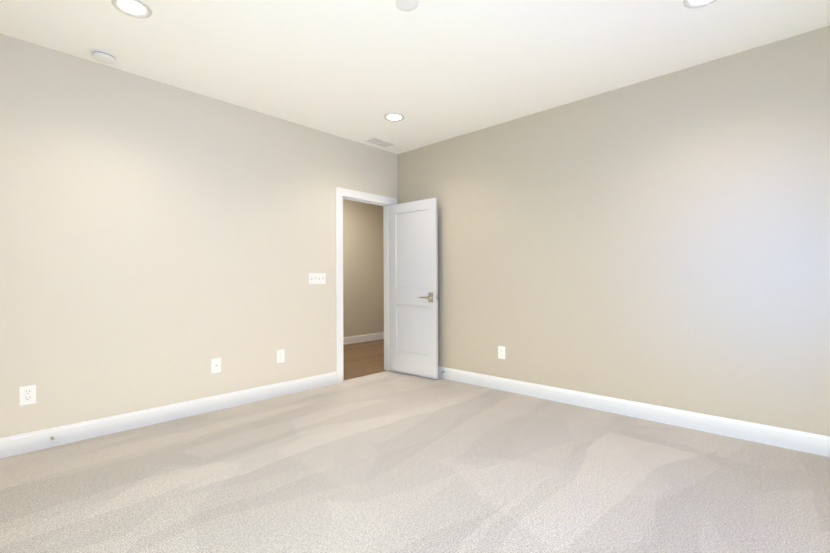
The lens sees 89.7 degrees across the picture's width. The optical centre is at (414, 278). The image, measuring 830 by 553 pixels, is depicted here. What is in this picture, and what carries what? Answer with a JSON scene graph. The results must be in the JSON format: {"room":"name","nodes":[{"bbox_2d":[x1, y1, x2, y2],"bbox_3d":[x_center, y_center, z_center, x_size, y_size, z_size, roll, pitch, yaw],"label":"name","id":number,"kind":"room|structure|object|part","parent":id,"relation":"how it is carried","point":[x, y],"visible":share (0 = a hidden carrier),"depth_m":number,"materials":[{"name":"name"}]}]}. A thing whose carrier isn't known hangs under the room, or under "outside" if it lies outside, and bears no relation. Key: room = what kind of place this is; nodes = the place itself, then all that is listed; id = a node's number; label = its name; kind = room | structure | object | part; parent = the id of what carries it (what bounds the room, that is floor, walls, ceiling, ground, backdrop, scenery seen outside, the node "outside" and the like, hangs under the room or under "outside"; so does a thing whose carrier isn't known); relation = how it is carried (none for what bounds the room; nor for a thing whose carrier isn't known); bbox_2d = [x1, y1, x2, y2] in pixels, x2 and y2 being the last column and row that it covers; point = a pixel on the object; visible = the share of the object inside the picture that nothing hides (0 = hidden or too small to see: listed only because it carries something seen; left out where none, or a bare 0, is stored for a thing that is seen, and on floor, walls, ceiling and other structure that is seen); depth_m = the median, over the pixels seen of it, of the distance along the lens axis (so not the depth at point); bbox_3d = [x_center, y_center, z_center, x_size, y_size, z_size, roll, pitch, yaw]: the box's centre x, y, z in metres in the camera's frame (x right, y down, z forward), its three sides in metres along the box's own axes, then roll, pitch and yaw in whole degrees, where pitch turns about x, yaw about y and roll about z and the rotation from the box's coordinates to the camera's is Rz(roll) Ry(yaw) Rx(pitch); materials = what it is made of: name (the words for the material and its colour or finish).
{"room":"empty bedroom","nodes":[
{"label":"empty bedroom","id":0,"kind":"room"},
{"bbox_2d":[0,33,397,437],"bbox_3d":[-0.835,-0.215,4.669,0.120,2.700,7.330,0,0,43],"label":"wall","id":1,"kind":"structure","parent":0,"point":[162,244],"depth_m":3.26,"materials":[{"name":"paint"}]},
{"bbox_2d":[19,384,35,405],"bbox_3d":[-2.543,0.764,2.741,0.008,0.125,0.083,0,0,43],"label":"electrical outlet","id":2,"kind":"object","parent":1,"relation":"attached to","point":[27,395],"visible":1,"depth_m":2.74,"materials":[{"name":"white plastic"}]},
{"bbox_2d":[0,372,336,457],"bbox_3d":[-2.029,1.073,3.284,0.014,0.126,3.435,0,0,43],"label":"baseboard","id":3,"kind":"structure","parent":1,"relation":"attached to","point":[13,445],"depth_m":3.23,"materials":[{"name":"white paint"}]},
{"bbox_2d":[211,358,220,373],"bbox_3d":[-1.719,0.753,3.614,0.019,0.125,0.083,0,0,43],"label":"outlet","id":4,"kind":"object","parent":1,"relation":"attached to","point":[215,365],"visible":1,"depth_m":3.61,"materials":[{"name":"white plastic"}]},
{"bbox_2d":[277,349,284,362],"bbox_3d":[-1.306,0.753,4.063,0.008,0.125,0.083,0,0,43],"label":"electrical outlet","id":5,"kind":"object","parent":1,"relation":"attached to","point":[280,356],"visible":1,"depth_m":4.06,"materials":[{"name":"white plastic"}]},
{"bbox_2d":[309,273,325,283],"bbox_3d":[-1.023,-0.002,4.364,0.018,0.106,0.196,0,0,43],"label":"switch plate","id":6,"kind":"object","parent":1,"relation":"attached to","point":[317,278],"visible":1,"depth_m":4.36,"materials":[{"name":"white plastic"}]},
{"bbox_2d":[335,187,396,382],"bbox_3d":[-0.593,0.071,4.925,0.156,2.141,0.924,0,0,43],"label":"door frame","id":7,"kind":"structure","parent":1,"relation":"attached to","point":[340,193],"depth_m":4.60,"materials":[{"name":"white paint"}]},
{"bbox_3d":[-0.643,0.071,4.972,0.018,2.141,0.924,0,0,43],"label":"hall door casing trim","id":8,"kind":"part","parent":7,"relation":"part of","materials":[{"name":"white wood"}]},
{"bbox_2d":[389,198,437,378],"bbox_3d":[-0.028,0.111,4.888,0.739,2.020,0.143,0,0,41],"label":"door","id":9,"kind":"structure","parent":1,"relation":"in","point":[413,287],"depth_m":4.86,"materials":[{"name":"white paint"}]},
{"bbox_3d":[0.173,0.211,4.712,0.207,0.104,0.143,0,0,41],"label":"handle","id":10,"kind":"part","parent":9,"relation":"part of","materials":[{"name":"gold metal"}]},
{"bbox_2d":[343,199,383,336],"bbox_3d":[-1.671,-0.201,6.951,0.120,2.706,5.140,0,0,43],"label":"wall","id":11,"kind":"structure","parent":0,"point":[363,280],"depth_m":7.63,"materials":[{"name":"paint"}]},
{"bbox_2d":[343,332,383,344],"bbox_3d":[-1.617,1.089,6.901,0.014,0.126,4.900,0,0,43],"label":"baseboard","id":12,"kind":"structure","parent":11,"relation":"attached to","point":[361,338],"depth_m":7.60,"materials":[{"name":"white paint"}]},
{"bbox_2d":[0,370,829,552],"bbox_3d":[-0.089,1.174,2.124,4.490,0.100,4.630,0,0,43],"label":"floor carpet","id":13,"kind":"object","parent":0,"point":[389,461],"visible":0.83,"depth_m":2.29,"materials":[{"name":"beige carpet"}]},
{"bbox_2d":[0,0,829,153],"bbox_3d":[-0.135,-1.636,2.164,4.580,0.120,4.630,0,0,43],"label":"ceiling","id":14,"kind":"structure","parent":0,"point":[433,71],"depth_m":2.84,"materials":[{"name":"paint"}]},
{"bbox_2d":[91,49,115,63],"bbox_3d":[-2.172,-1.543,2.913,0.140,0.044,0.140,0,0,43],"label":"smoke detector","id":15,"kind":"object","parent":14,"relation":"attached to","point":[103,56],"visible":1,"depth_m":2.88,"materials":[{"name":"white plastic"}]},
{"bbox_2d":[111,0,151,17],"bbox_3d":[-1.632,-1.564,2.408,0.196,0.008,0.196,0,0,43],"label":"recessed light","id":16,"kind":"object","parent":14,"relation":"in","point":[137,8],"visible":1,"depth_m":2.41,"materials":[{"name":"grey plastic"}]},
{"bbox_2d":[362,136,396,147],"bbox_3d":[-0.399,-1.562,4.787,0.205,0.009,0.365,0,0,43],"label":"ceiling vent","id":17,"kind":"object","parent":14,"relation":"in","point":[381,142],"visible":1,"depth_m":4.78,"materials":[{"name":"white plastic"}]},
{"bbox_2d":[384,113,403,121],"bbox_3d":[-0.201,-1.565,4.054,0.196,0.008,0.196,0,0,43],"label":"recessed light","id":18,"kind":"object","parent":14,"relation":"in","point":[394,117],"visible":0.98,"depth_m":4.06,"materials":[{"name":"white plastic"}]},
{"bbox_2d":[395,0,417,10],"bbox_3d":[-0.046,-1.572,2.390,0.132,0.008,0.132,0,0,43],"label":"smoke detector","id":19,"kind":"object","parent":14,"relation":"attached to","point":[406,5],"visible":1,"depth_m":2.39,"materials":[{"name":"white plastic"}]},
{"bbox_2d":[683,0,716,7],"bbox_3d":[1.618,-1.579,2.339,0.196,0.008,0.196,0,0,43],"label":"recessed light","id":20,"kind":"object","parent":14,"relation":"in","point":[694,3],"visible":1,"depth_m":2.39,"materials":[{"name":"white plastic"}]},
{"bbox_2d":[398,26,829,435],"bbox_3d":[1.456,-0.228,3.765,4.460,2.700,0.120,0,0,43],"label":"wall","id":21,"kind":"structure","parent":0,"point":[663,240],"depth_m":3.26,"materials":[{"name":"paint"}]},
{"bbox_2d":[498,346,504,358],"bbox_3d":[0.876,0.746,4.221,0.083,0.125,0.008,0,0,43],"label":"electrical outlet","id":22,"kind":"object","parent":21,"relation":"attached to","point":[501,352],"visible":1,"depth_m":4.22,"materials":[{"name":"white plastic"}]},
{"bbox_2d":[438,366,829,456],"bbox_3d":[1.372,1.060,3.753,4.340,0.126,0.014,0,0,43],"label":"baseboard","id":23,"kind":"structure","parent":21,"relation":"attached to","point":[813,443],"depth_m":3.23,"materials":[{"name":"white paint"}]},
{"label":"outside","id":24,"kind":"structure","parent":0,"visible":0},
{"bbox_2d":[343,339,386,379],"bbox_3d":[-0.884,1.194,6.215,2.260,0.094,5.140,0,0,43],"label":"floor","id":25,"kind":"structure","parent":24,"point":[360,359],"depth_m":5.99,"materials":[{"name":"brown wood"}]}
]}

